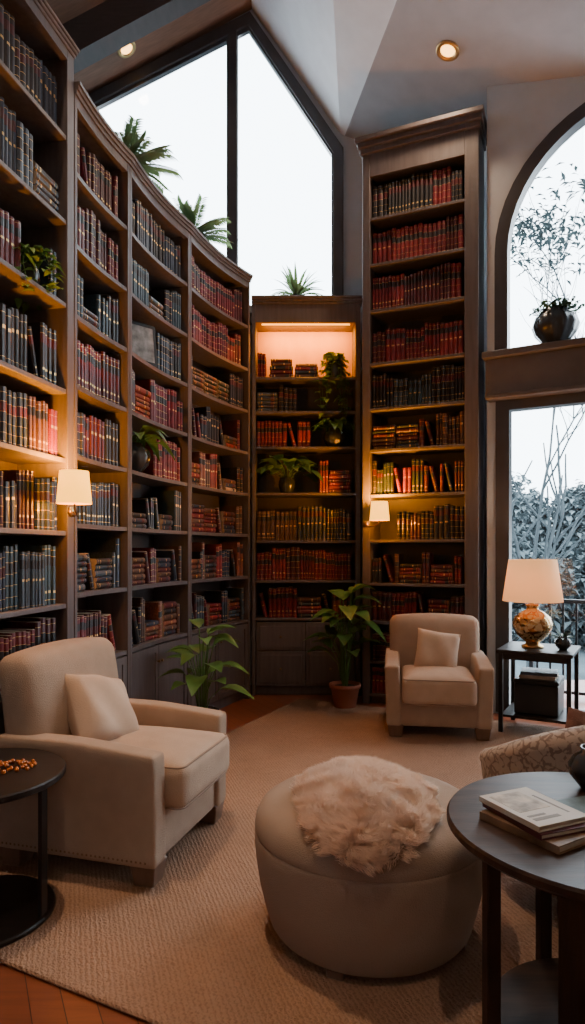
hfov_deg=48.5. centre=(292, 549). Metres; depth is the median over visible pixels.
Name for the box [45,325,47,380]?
book
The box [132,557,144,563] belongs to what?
book
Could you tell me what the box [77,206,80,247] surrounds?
book
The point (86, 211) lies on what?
book
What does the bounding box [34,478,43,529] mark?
book
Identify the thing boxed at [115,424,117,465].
book
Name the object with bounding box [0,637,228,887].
armchair
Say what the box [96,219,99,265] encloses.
book
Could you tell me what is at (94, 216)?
book
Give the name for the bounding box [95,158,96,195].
book
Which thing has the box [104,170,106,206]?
book
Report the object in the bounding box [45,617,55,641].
book
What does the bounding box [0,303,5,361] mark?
book
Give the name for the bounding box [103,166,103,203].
book
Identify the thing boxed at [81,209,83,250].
book
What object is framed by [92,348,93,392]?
book
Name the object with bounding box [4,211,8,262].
book
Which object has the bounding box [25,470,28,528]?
book
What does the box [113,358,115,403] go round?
book
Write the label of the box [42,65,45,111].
book
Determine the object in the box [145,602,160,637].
book
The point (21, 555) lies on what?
book
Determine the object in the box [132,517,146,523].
book
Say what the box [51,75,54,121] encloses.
book
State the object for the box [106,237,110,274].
book
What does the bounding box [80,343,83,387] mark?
book
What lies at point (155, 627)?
book
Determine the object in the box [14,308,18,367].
book
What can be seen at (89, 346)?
book
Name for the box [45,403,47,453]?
book
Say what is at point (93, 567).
book
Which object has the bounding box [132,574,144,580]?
book
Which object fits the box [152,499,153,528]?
book
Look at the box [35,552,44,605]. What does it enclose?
book
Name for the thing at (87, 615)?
book
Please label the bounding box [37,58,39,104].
book
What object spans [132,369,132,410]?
book
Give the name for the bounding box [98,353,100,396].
book
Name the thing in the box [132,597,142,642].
book
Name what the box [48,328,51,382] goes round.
book
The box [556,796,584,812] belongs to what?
book
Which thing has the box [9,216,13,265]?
book
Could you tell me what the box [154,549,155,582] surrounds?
book
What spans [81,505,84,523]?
book
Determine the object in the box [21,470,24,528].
book
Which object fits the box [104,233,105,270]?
book
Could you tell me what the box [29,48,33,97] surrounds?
book
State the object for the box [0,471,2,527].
book
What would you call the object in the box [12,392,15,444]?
book
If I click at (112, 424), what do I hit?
book
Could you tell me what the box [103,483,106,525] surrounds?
book
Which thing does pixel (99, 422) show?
book
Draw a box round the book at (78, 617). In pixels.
[78,617,79,637]
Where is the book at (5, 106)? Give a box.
[4,104,7,165]
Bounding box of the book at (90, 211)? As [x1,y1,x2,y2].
[88,209,92,259]
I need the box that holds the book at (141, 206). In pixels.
[141,206,142,243]
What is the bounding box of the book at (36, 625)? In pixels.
[5,621,40,645]
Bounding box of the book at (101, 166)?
[100,164,102,202]
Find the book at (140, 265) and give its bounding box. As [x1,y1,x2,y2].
[140,265,141,300]
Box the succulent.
[550,629,573,650]
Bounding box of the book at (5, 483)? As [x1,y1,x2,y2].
[3,481,8,527]
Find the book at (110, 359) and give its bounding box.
[108,357,112,401]
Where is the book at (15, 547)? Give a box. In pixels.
[0,545,17,609]
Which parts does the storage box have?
lid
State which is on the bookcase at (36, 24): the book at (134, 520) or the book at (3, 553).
the book at (3, 553)
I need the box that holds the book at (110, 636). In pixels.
[101,614,115,650]
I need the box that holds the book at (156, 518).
[152,498,159,528]
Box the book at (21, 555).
[18,552,24,608]
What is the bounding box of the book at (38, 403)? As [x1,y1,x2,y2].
[36,401,40,451]
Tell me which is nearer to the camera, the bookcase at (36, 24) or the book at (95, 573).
the bookcase at (36, 24)
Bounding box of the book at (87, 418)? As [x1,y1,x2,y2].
[86,417,88,457]
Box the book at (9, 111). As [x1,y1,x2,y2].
[8,109,11,169]
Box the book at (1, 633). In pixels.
[0,632,14,652]
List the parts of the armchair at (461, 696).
armrest, leg, backrest, frame, armrest, leg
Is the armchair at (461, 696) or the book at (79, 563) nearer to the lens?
the book at (79, 563)
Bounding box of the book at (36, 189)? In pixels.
[33,185,58,211]
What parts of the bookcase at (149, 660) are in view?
panel, door, shelf, shelf, shelf, shelf, shelf, shelf, shelf, shelf, rail, cornice, door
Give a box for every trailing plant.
[9,242,65,313]
[314,352,352,423]
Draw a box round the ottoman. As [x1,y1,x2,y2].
[255,771,481,981]
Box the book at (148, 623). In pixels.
[145,620,158,626]
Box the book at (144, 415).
[135,411,148,418]
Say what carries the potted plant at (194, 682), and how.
on the floor
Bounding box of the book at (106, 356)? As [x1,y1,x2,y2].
[105,355,107,399]
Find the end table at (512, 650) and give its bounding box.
[496,641,580,731]
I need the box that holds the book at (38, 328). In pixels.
[27,322,44,379]
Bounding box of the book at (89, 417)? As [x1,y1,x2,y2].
[86,416,92,459]
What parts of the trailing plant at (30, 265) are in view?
pot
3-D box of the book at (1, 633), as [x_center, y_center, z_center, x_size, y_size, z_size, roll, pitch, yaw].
[-1.530,0.563,3.367,0.200,0.273,0.044,0,0,11]
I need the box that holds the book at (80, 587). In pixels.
[77,583,84,591]
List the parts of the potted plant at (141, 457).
pot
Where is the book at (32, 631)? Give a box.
[0,628,34,646]
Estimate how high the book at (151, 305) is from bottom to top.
0.047 m
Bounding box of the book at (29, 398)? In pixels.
[27,396,31,449]
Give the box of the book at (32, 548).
[18,545,46,604]
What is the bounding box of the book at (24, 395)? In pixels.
[22,393,26,447]
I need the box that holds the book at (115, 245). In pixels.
[114,244,117,280]
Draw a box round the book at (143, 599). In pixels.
[143,599,144,641]
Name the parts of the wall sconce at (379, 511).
lamp shade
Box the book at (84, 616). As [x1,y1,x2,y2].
[84,616,85,636]
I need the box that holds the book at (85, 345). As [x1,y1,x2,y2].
[84,344,87,389]
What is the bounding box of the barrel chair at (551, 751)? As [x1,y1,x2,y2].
[479,725,584,918]
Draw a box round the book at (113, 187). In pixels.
[111,185,115,215]
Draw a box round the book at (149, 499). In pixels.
[132,498,151,528]
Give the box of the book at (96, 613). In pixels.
[96,613,97,636]
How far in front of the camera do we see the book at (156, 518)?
5.13 m
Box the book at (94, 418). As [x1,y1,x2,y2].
[93,417,96,460]
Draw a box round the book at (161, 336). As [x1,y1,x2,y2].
[160,335,162,370]
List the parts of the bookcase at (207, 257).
door, panel, shelf, shelf, shelf, shelf, shelf, shelf, shelf, shelf, rail, cornice, door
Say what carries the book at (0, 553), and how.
on the bookcase at (36, 24)
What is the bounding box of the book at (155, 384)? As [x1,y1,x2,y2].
[155,384,155,421]
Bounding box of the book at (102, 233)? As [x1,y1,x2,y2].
[101,232,103,268]
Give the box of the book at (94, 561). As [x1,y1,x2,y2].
[90,558,112,564]
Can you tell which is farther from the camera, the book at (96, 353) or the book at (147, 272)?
the book at (147, 272)
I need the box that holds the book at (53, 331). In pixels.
[52,330,55,384]
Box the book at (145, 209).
[145,209,146,247]
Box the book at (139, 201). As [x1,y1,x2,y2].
[139,201,140,240]
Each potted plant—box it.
[132,425,175,471]
[157,618,254,709]
[250,454,323,492]
[303,583,386,708]
[310,417,354,446]
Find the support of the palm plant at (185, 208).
on the bookcase at (207, 257)
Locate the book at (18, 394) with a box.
[14,392,21,446]
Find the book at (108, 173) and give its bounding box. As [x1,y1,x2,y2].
[107,171,109,209]
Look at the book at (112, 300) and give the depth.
4.46 m
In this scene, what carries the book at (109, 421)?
on the bookcase at (97, 137)
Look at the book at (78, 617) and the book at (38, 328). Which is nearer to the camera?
the book at (38, 328)
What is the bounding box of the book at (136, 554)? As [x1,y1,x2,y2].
[132,551,150,583]
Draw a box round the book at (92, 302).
[83,294,100,331]
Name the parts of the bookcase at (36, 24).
door, panel, shelf, shelf, shelf, shelf, shelf, shelf, shelf, rail, cornice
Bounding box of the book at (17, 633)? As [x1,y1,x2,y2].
[0,630,20,651]
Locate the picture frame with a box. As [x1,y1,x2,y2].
[132,321,157,367]
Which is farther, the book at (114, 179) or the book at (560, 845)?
the book at (114, 179)
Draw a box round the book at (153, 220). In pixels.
[153,220,154,255]
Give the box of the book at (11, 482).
[3,480,14,527]
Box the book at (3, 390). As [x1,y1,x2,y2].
[0,386,6,442]
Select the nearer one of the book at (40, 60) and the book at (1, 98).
the book at (1, 98)
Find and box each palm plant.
[114,115,182,192]
[172,193,232,247]
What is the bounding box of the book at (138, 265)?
[137,264,139,298]
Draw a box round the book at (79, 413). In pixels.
[79,413,79,454]
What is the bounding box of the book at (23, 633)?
[6,630,25,649]
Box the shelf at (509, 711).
[503,702,565,723]
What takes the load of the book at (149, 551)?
on the bookcase at (149, 660)
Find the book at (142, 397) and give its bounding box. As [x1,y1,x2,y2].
[135,392,149,402]
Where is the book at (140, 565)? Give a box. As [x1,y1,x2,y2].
[132,563,144,567]
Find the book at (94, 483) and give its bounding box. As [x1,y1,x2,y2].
[94,483,95,524]
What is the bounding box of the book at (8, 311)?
[6,308,10,363]
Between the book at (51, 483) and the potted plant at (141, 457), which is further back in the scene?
the potted plant at (141, 457)
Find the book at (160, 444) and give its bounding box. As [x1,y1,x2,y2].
[160,444,161,477]
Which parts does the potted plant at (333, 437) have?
pot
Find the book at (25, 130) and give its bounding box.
[23,127,28,184]
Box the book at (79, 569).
[77,566,86,572]
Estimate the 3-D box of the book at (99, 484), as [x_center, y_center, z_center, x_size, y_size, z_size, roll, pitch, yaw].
[-1.363,-0.302,4.305,0.200,0.282,0.033,0,0,11]
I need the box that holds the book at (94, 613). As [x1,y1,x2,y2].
[77,612,95,636]
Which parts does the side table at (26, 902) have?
leg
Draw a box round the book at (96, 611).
[77,610,100,636]
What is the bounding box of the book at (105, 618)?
[104,617,106,638]
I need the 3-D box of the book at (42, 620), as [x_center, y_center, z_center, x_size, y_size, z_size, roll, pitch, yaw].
[-1.477,0.538,3.637,0.200,0.321,0.048,0,0,11]
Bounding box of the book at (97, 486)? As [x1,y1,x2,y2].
[96,485,98,524]
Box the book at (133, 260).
[133,260,134,293]
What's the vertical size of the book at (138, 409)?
0.032 m
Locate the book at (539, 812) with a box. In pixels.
[479,787,584,832]
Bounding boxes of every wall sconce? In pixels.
[56,469,91,516]
[363,501,389,527]
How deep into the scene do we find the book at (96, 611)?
4.27 m
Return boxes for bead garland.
[0,758,36,773]
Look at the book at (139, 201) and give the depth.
4.84 m
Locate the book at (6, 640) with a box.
[4,638,8,656]
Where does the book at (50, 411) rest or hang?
on the bookcase at (36, 24)
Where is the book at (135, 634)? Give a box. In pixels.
[132,610,139,643]
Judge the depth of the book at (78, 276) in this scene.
3.99 m
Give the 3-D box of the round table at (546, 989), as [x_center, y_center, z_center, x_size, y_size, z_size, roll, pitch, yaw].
[0.885,1.132,1.860,0.864,0.704,0.864,0,0,0]
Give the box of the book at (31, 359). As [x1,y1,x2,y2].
[27,326,37,376]
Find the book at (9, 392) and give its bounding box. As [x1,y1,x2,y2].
[7,390,11,443]
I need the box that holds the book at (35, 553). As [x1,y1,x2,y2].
[35,553,36,606]
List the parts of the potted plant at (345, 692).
pot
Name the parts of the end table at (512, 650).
leg, leg, leg, leg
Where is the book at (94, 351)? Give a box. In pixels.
[94,351,94,393]
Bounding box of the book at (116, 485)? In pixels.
[115,484,117,525]
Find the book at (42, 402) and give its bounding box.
[40,401,44,452]
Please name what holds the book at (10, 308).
on the bookcase at (36, 24)
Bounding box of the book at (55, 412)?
[54,410,56,455]
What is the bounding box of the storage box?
[513,675,564,717]
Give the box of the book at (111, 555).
[87,552,114,587]
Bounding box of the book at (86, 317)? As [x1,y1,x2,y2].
[83,312,98,328]
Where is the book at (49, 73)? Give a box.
[48,72,50,117]
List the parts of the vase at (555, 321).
pot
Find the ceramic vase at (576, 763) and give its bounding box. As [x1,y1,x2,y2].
[568,744,584,789]
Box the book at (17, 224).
[14,220,20,270]
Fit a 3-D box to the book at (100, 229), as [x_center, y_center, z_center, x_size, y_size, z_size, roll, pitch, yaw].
[-1.362,-1.972,4.311,0.200,0.283,0.040,0,0,11]
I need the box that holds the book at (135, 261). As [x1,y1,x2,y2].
[135,261,136,295]
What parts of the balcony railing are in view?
rail, rail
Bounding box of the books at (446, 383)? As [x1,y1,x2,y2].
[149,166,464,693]
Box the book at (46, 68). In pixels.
[46,68,47,113]
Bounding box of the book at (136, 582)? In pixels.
[133,580,144,584]
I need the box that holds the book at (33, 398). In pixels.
[32,397,35,450]
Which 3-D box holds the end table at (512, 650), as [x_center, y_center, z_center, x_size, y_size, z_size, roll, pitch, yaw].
[2.050,1.155,5.400,0.580,0.690,0.560,0,0,30]
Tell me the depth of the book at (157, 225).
5.15 m
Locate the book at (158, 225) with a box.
[158,225,159,260]
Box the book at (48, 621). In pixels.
[46,619,50,642]
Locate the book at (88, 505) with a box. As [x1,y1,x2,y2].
[88,505,89,523]
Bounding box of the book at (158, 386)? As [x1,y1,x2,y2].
[157,385,159,422]
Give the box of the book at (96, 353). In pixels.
[95,351,97,394]
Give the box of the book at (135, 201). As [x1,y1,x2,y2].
[132,199,138,238]
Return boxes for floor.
[0,680,584,1023]
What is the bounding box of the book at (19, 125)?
[16,120,22,179]
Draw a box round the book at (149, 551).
[132,549,151,582]
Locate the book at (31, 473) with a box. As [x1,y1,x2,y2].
[29,471,33,528]
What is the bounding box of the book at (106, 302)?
[105,300,107,335]
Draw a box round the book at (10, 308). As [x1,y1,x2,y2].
[6,307,13,365]
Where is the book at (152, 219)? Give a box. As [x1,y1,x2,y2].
[152,219,152,253]
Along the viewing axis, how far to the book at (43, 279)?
3.68 m
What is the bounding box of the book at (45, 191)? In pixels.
[33,178,58,205]
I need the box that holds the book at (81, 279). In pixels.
[80,278,82,318]
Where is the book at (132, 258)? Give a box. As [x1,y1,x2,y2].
[132,258,132,292]
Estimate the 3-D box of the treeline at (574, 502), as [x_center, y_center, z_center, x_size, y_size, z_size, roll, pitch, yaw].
[21.997,-0.082,43.145,33.878,10.967,8.841,0,0,0]
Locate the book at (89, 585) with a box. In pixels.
[77,553,93,589]
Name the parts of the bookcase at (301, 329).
drawer, drawer, shelf, niche panel, shelf, shelf, shelf, shelf, shelf, shelf, rail, cornice, drawer, drawer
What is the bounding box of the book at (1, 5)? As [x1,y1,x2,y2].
[0,3,3,61]
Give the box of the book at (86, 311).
[83,306,97,320]
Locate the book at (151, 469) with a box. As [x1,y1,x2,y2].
[135,439,156,475]
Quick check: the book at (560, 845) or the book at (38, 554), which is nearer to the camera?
the book at (560, 845)
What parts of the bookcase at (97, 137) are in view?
panel, shelf, shelf, shelf, shelf, shelf, shelf, shelf, rail, cornice, shelf, door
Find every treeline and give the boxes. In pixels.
[512,471,584,560]
[512,509,584,648]
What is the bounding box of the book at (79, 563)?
[77,561,86,566]
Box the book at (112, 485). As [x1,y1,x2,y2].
[108,482,114,525]
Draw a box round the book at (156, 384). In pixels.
[156,384,156,421]
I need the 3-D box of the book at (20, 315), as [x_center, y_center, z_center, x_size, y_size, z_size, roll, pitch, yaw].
[-1.514,-1.083,3.427,0.200,0.304,0.031,0,0,11]
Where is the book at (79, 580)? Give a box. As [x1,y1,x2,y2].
[77,577,86,583]
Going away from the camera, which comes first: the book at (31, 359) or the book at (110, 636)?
the book at (31, 359)
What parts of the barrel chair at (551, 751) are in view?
backrest, leg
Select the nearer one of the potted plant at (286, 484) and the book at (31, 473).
the book at (31, 473)
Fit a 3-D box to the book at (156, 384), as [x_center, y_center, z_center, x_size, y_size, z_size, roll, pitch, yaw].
[-1.167,-1.151,5.164,0.200,0.320,0.033,0,0,15]
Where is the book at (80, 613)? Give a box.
[80,613,90,636]
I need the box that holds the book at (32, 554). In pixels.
[30,552,34,607]
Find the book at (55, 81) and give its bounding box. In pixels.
[55,81,56,124]
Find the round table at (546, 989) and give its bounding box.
[447,772,584,1023]
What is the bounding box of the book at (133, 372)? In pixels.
[133,372,134,411]
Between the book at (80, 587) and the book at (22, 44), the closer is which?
the book at (22, 44)
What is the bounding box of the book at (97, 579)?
[93,576,111,581]
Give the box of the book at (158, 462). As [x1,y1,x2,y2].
[157,440,159,476]
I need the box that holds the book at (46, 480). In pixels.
[42,478,49,529]
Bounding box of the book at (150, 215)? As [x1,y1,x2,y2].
[149,213,151,252]
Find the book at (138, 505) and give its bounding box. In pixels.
[132,499,150,528]
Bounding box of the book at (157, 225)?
[157,225,157,258]
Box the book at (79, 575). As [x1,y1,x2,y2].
[77,572,86,577]
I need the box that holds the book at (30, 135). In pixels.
[29,133,32,188]
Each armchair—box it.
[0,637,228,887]
[385,613,493,740]
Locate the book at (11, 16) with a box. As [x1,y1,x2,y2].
[10,14,13,73]
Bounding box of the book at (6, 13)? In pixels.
[4,10,9,68]
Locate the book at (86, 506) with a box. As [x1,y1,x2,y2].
[85,505,87,523]
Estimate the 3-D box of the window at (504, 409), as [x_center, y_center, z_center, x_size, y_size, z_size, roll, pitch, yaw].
[2.894,0.050,5.424,2.320,2.860,0.120,0,0,30]
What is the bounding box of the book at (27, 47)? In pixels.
[26,45,28,91]
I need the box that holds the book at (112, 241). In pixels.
[111,240,113,277]
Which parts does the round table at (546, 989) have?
leg, leg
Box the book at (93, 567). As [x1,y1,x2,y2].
[91,564,111,569]
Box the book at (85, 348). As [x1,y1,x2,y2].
[84,347,86,389]
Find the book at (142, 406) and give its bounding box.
[135,401,149,410]
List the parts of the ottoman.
leg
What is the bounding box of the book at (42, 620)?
[10,617,45,643]
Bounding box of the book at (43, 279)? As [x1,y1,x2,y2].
[22,248,52,293]
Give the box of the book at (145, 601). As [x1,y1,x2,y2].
[145,601,161,636]
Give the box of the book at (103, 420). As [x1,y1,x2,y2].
[100,419,107,463]
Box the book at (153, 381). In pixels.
[152,380,154,420]
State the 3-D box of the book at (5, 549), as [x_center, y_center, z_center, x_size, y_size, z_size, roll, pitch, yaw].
[-1.542,0.145,3.316,0.200,0.329,0.040,0,0,11]
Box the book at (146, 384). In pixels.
[135,379,151,419]
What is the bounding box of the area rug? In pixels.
[0,698,563,1023]
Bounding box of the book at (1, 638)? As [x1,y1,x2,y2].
[0,637,3,690]
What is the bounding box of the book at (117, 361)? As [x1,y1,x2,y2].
[116,360,119,404]
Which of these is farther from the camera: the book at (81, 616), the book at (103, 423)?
the book at (103, 423)
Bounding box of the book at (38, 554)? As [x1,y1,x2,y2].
[37,553,40,606]
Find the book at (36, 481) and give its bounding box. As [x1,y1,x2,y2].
[34,479,39,529]
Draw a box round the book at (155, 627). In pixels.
[145,625,158,632]
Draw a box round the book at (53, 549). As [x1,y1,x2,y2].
[51,546,55,603]
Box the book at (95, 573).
[92,569,112,577]
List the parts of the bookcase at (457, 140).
shelf, shelf, shelf, shelf, shelf, shelf, shelf, shelf, shelf, shelf, shelf, shelf, rail, cornice, panel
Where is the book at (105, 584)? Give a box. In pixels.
[93,581,111,589]
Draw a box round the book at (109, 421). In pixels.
[108,420,110,463]
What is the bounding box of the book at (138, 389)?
[135,384,150,397]
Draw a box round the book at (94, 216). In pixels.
[93,214,95,261]
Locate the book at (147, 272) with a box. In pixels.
[147,272,148,306]
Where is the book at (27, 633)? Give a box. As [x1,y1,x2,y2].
[26,632,29,648]
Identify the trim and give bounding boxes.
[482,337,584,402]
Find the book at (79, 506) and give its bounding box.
[78,505,80,523]
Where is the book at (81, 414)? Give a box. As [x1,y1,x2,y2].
[79,412,82,455]
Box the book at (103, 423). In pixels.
[102,421,104,462]
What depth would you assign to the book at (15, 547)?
3.37 m
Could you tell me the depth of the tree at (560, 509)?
12.30 m
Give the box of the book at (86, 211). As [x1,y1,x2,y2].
[81,207,88,255]
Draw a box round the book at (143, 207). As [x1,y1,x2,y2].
[143,207,144,245]
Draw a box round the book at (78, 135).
[77,133,79,174]
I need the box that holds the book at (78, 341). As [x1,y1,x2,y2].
[77,340,79,385]
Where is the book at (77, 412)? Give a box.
[77,412,78,454]
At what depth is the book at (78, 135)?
4.02 m
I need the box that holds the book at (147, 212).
[147,212,148,249]
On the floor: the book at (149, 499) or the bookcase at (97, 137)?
the bookcase at (97, 137)
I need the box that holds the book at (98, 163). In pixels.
[97,161,99,198]
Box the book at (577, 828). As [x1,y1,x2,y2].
[482,803,584,840]
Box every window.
[88,11,342,324]
[494,102,584,349]
[496,392,584,711]
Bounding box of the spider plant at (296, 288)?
[272,264,323,294]
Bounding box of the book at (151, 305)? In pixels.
[149,302,162,316]
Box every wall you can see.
[227,9,361,684]
[484,146,486,655]
[487,76,584,712]
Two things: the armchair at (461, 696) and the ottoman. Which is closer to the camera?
the ottoman
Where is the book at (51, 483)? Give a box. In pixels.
[50,482,53,529]
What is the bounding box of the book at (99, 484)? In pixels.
[96,483,100,524]
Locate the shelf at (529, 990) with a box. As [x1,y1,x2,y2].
[501,958,557,1023]
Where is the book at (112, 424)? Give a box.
[111,423,114,464]
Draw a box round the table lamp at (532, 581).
[502,559,563,648]
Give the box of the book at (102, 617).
[101,616,103,637]
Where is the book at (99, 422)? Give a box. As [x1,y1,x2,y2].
[97,419,101,461]
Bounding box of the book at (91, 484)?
[90,483,93,524]
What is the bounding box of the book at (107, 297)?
[101,295,110,337]
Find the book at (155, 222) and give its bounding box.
[155,222,156,257]
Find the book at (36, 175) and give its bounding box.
[33,170,58,198]
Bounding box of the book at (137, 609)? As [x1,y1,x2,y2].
[132,607,140,642]
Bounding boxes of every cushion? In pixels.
[110,725,228,807]
[255,771,477,882]
[401,665,476,706]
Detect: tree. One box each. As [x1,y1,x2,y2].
[510,162,584,337]
[512,425,584,667]
[516,218,584,666]
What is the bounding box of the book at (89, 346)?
[88,345,91,391]
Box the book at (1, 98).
[0,97,3,161]
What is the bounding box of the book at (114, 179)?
[111,176,117,217]
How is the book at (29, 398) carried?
on the bookcase at (36, 24)
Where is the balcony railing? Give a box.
[529,599,584,695]
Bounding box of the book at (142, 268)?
[142,268,143,302]
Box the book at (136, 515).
[132,512,145,517]
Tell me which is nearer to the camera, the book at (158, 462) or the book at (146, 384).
the book at (146, 384)
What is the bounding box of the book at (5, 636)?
[0,635,11,654]
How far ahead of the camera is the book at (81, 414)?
4.03 m
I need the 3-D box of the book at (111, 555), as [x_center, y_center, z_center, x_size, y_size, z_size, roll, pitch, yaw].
[-1.318,0.137,4.489,0.200,0.243,0.028,0,0,11]
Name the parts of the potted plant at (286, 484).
pot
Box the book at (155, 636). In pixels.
[145,634,157,640]
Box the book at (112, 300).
[111,298,114,340]
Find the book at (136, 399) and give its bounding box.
[135,397,149,406]
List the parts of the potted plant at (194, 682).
pot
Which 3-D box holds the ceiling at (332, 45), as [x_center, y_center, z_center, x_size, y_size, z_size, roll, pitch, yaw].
[0.765,-5.303,3.050,2.430,1.407,8.700,0,0,0]
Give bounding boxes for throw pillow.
[65,674,138,740]
[414,628,460,666]
[565,707,584,727]
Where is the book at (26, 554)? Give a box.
[25,553,27,608]
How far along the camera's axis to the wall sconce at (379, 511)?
6.10 m
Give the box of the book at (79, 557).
[77,555,87,560]
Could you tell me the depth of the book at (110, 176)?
4.42 m
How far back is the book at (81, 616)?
4.04 m
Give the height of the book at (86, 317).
0.042 m
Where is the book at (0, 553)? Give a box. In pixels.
[0,553,1,611]
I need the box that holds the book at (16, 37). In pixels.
[14,34,19,80]
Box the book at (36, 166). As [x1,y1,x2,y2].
[33,160,58,190]
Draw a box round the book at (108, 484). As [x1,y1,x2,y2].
[105,483,109,525]
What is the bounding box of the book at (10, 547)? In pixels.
[9,546,12,609]
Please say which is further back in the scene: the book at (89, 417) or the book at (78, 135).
the book at (89, 417)
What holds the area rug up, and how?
on the floor
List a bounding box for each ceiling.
[46,0,251,93]
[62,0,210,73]
[251,0,396,135]
[345,0,584,138]
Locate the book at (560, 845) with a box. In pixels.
[480,809,584,854]
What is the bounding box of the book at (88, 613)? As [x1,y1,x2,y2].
[88,613,92,636]
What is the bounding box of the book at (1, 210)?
[0,209,3,259]
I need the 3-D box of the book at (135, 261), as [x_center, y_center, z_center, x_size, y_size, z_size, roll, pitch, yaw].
[-1.244,-1.978,4.815,0.200,0.294,0.036,0,0,15]
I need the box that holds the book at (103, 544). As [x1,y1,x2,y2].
[91,538,118,587]
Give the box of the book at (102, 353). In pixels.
[96,351,104,398]
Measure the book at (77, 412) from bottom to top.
0.270 m
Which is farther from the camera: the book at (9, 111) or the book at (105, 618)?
the book at (105, 618)
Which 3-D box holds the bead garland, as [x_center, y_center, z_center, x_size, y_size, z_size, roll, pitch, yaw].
[-1.153,0.887,2.687,0.178,0.030,0.154,0,0,-20]
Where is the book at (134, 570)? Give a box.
[132,568,144,573]
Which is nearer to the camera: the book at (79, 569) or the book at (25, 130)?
the book at (25, 130)
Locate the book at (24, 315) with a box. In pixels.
[23,314,26,371]
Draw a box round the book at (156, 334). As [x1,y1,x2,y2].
[155,333,159,369]
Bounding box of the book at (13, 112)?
[11,110,15,172]
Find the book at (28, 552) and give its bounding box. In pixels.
[18,551,29,607]
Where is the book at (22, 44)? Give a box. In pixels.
[20,41,25,87]
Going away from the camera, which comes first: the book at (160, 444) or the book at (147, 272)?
the book at (147, 272)
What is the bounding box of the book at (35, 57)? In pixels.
[34,55,36,100]
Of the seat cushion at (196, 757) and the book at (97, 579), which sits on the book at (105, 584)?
the book at (97, 579)
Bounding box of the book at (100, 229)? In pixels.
[100,229,100,266]
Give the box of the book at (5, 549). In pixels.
[0,546,8,610]
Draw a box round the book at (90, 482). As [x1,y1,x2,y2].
[90,482,102,524]
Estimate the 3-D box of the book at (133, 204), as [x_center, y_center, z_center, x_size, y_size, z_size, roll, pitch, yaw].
[-1.255,-2.402,4.793,0.200,0.282,0.039,0,0,15]
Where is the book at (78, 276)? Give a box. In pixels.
[77,275,79,315]
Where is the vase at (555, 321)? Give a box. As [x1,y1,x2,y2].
[529,295,584,342]
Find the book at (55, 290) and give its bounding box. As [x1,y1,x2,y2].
[53,252,56,296]
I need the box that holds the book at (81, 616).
[77,615,83,636]
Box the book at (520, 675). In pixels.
[519,673,558,680]
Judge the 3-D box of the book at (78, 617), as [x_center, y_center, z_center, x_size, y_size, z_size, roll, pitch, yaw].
[-1.409,0.557,4.020,0.200,0.284,0.041,0,0,11]
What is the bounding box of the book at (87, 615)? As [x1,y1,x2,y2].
[77,613,88,636]
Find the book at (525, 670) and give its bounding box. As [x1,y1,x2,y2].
[520,667,557,676]
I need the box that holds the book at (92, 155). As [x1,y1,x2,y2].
[91,153,94,193]
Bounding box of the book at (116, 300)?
[115,299,117,342]
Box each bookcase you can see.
[0,0,79,734]
[74,81,134,697]
[130,156,193,704]
[190,225,252,708]
[251,295,361,695]
[354,104,486,703]
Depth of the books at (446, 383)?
6.23 m
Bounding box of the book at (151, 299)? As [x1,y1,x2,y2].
[149,295,163,310]
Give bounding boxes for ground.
[512,629,584,679]
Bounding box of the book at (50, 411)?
[48,409,53,454]
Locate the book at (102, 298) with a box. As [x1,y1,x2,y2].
[101,297,104,334]
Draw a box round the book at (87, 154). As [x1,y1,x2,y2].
[85,152,90,188]
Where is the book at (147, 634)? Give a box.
[145,630,157,636]
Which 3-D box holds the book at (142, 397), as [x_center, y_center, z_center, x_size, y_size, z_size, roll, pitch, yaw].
[-1.216,-1.153,4.918,0.180,0.040,0.244,0,0,15]
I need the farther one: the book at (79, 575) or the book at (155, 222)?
the book at (155, 222)
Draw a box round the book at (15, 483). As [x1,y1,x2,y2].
[15,483,16,527]
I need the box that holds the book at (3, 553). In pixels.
[0,552,4,611]
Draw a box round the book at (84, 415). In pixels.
[83,414,85,456]
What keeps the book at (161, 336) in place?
on the bookcase at (149, 660)
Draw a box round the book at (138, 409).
[135,406,149,415]
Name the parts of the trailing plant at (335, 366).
pot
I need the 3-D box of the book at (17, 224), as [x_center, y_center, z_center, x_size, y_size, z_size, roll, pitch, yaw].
[-1.520,-1.573,3.411,0.200,0.284,0.044,0,0,11]
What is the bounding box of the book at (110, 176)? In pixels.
[110,176,110,210]
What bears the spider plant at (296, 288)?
on the bookcase at (301, 329)
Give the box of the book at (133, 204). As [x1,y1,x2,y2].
[132,202,134,233]
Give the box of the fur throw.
[290,754,445,877]
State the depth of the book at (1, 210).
3.26 m
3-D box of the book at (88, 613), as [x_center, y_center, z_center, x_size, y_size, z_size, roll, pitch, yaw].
[-1.384,0.554,4.205,0.200,0.290,0.026,0,0,11]
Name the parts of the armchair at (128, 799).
leg, backrest, nailhead trim, armrest, leg, armrest, frame, leg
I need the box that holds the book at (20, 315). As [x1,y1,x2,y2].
[19,314,22,369]
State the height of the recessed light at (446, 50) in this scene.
0.075 m
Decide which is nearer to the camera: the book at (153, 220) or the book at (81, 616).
the book at (81, 616)
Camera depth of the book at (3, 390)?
3.25 m
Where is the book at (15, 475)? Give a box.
[0,470,20,528]
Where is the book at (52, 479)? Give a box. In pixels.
[34,477,56,530]
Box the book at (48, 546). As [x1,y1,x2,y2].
[47,545,50,604]
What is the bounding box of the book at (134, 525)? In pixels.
[132,523,146,528]
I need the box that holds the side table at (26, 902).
[0,748,65,947]
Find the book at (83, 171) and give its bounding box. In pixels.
[80,147,87,184]
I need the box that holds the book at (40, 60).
[40,60,41,106]
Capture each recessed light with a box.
[117,42,135,57]
[436,40,459,61]
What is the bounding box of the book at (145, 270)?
[144,269,146,304]

